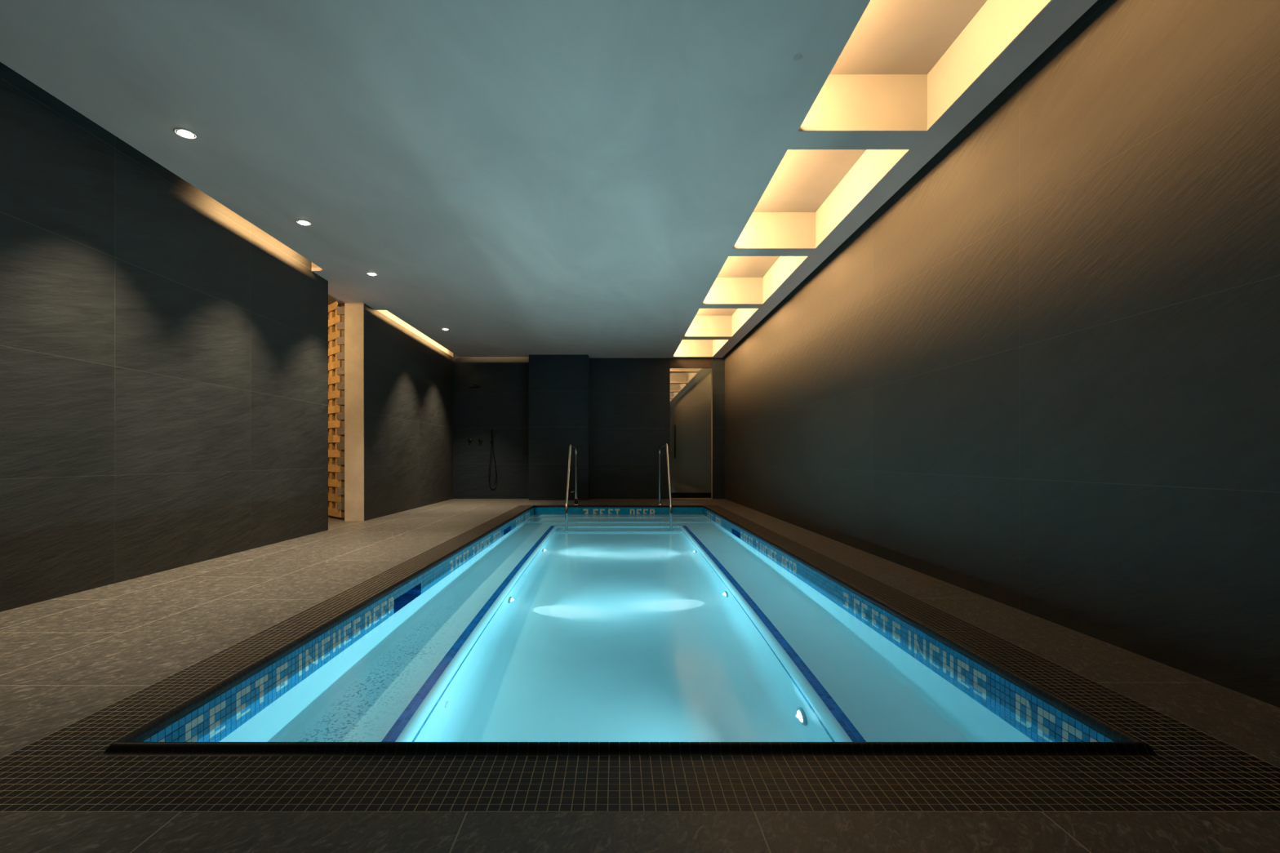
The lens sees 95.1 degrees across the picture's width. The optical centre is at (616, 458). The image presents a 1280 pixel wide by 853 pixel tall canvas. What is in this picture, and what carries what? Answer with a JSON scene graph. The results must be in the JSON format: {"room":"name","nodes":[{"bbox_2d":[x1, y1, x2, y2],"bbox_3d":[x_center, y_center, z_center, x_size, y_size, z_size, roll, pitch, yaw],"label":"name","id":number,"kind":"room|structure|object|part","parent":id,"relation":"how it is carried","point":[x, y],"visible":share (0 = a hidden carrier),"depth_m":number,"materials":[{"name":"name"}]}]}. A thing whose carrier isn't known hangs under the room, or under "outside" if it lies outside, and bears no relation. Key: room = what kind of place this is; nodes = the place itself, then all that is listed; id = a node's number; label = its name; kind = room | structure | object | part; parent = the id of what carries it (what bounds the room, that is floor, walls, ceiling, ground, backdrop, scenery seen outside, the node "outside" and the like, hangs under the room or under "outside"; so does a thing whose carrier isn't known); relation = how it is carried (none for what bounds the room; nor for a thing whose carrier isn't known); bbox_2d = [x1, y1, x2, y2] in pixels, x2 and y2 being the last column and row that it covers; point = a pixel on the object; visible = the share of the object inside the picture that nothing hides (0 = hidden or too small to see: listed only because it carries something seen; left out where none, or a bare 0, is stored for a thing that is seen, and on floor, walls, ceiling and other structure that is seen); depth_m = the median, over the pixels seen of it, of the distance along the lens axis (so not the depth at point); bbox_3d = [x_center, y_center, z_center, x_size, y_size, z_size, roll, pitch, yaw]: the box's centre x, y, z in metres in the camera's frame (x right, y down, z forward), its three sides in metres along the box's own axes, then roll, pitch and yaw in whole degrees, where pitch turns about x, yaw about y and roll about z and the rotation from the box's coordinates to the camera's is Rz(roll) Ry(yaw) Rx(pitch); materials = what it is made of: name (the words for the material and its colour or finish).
{"room":"indoor swimming pool","nodes":[
{"label":"indoor swimming pool","id":0,"kind":"room"},
{"bbox_2d":[0,62,453,612],"bbox_3d":[-3.155,-0.715,4.650,0.230,2.950,12.500,0,0,0],"label":"wall","id":1,"kind":"structure","parent":0,"point":[164,355],"depth_m":3.87,"materials":[{"name":"tile"}]},
{"bbox_2d":[328,293,336,305],"bbox_3d":[-4.160,-0.715,7.000,1.780,2.950,4.900,0,0,0],"label":"wall","id":2,"kind":"structure","parent":0,"point":[331,300],"depth_m":7.92,"materials":[{"name":"paint"}]},
{"bbox_2d":[0,0,1097,358],"bbox_3d":[-0.612,-2.092,4.750,5.656,0.455,12.700,0,0,0],"label":"ceiling","id":3,"kind":"structure","parent":0,"point":[597,179],"depth_m":3.34,"materials":[{"name":"paint"}]},
{"bbox_2d":[173,128,197,139],"bbox_3d":[-2.475,-1.857,3.360,0.114,0.015,0.114,0,0,0],"label":"recessed light","id":4,"kind":"object","parent":3,"relation":"in","point":[185,133],"visible":1,"depth_m":3.35,"materials":[{"name":"white"}]},
{"bbox_2d":[295,219,311,225],"bbox_3d":[-2.475,-1.857,4.630,0.114,0.015,0.114,0,0,0],"label":"recessed light","id":5,"kind":"object","parent":3,"relation":"in","point":[303,222],"visible":1,"depth_m":4.61,"materials":[{"name":"white"}]},
{"bbox_2d":[365,271,377,275],"bbox_3d":[-2.475,-1.857,5.920,0.114,0.015,0.114,0,0,0],"label":"recessed light","id":6,"kind":"object","parent":3,"relation":"in","point":[371,273],"visible":1,"depth_m":5.90,"materials":[{"name":"white"}]},
{"bbox_2d":[528,354,589,500],"bbox_3d":[-1.048,-0.567,10.725,1.073,2.654,0.350,0,0,0],"label":"wall pier","id":7,"kind":"object","parent":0,"point":[559,384],"visible":0.96,"depth_m":10.55,"materials":[{"name":"stone"}]},
{"bbox_2d":[453,353,724,498],"bbox_3d":[-0.488,-0.665,11.175,5.104,2.950,0.550,0,0,0],"label":"wall","id":8,"kind":"structure","parent":0,"point":[629,398],"depth_m":10.90,"materials":[{"name":"tile"}]},
{"bbox_2d":[468,383,479,388],"bbox_3d":[-2.550,-1.303,10.648,0.208,0.075,0.504,0,0,0],"label":"shower","id":9,"kind":"object","parent":8,"relation":"attached to","point":[473,386],"visible":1,"depth_m":10.47,"materials":[{"name":"black metal"}]},
{"bbox_2d":[488,429,496,485],"bbox_3d":[-2.303,-0.007,10.867,0.150,1.037,0.067,0,0,0],"label":"shower","id":10,"kind":"object","parent":8,"relation":"attached to","point":[491,441],"visible":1,"depth_m":10.85,"materials":[{"name":"black metal"}]},
{"bbox_2d":[670,358,711,497],"bbox_3d":[1.379,-0.558,10.890,0.770,2.613,0.080,0,0,0],"label":"door","id":11,"kind":"structure","parent":8,"relation":"in","point":[690,378],"depth_m":10.90,"materials":[{"name":"clear glass"}]},
{"bbox_3d":[1.085,-0.307,10.875,0.032,0.615,0.050,0,0,0],"label":"handle","id":12,"kind":"part","parent":11,"relation":"part of","materials":[{"name":"black metal"}]},
{"bbox_3d":[1.379,0.697,10.905,0.770,0.103,0.018,0,0,0],"label":"rail","id":13,"kind":"part","parent":11,"relation":"part of","materials":[{"name":"black metal"}]},
{"bbox_2d":[0,498,1279,852],"bbox_3d":[-1.492,0.782,4.650,7.016,0.045,12.500,0,0,0],"label":"floor","id":14,"kind":"structure","parent":0,"point":[65,660],"depth_m":1.80,"materials":[{"name":"tile"}]},
{"bbox_2d":[328,301,344,517],"bbox_3d":[-3.735,-0.610,7.587,0.145,2.680,1.128,0,0,-45],"label":"screen","id":15,"kind":"object","parent":14,"relation":"on","point":[335,314],"visible":0.44,"depth_m":7.30,"materials":[{"name":"brown wood"}]},
{"bbox_2d":[0,505,1279,811],"bbox_3d":[0.033,1.423,5.346,3.181,1.374,8.176,0,0,0],"label":"swimming pool","id":16,"kind":"object","parent":14,"relation":"in","point":[1114,752],"visible":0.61,"depth_m":1.47,"materials":[{"name":"tile"}]},
{"bbox_2d":[564,444,578,523],"bbox_3d":[-0.672,0.689,8.666,0.131,1.802,1.724,0,0,0],"label":"handrail","id":17,"kind":"object","parent":16,"relation":"on","point":[570,445],"visible":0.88,"depth_m":8.37,"materials":[{"name":"silver metal"}]},
{"bbox_2d":[195,513,1059,742],"bbox_3d":[0.033,1.515,5.346,3.214,1.290,7.657,0,0,0],"label":"pool water","id":18,"kind":"object","parent":16,"relation":"in","point":[609,628],"visible":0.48,"depth_m":2.49,"materials":[{"name":"blue liquid"}]},
{"bbox_2d":[657,443,672,523],"bbox_3d":[0.712,0.684,8.686,0.096,1.812,1.764,0,0,-1],"label":"handrail","id":19,"kind":"object","parent":16,"relation":"on","point":[664,444],"visible":0.85,"depth_m":8.35,"materials":[{"name":"silver metal"}]},
{"bbox_2d":[724,0,1279,707],"bbox_3d":[2.116,-0.690,4.650,0.200,2.900,12.500,0,0,0],"label":"wall","id":20,"kind":"structure","parent":0,"point":[1041,378],"depth_m":2.57,"materials":[{"name":"stone"}]}
]}

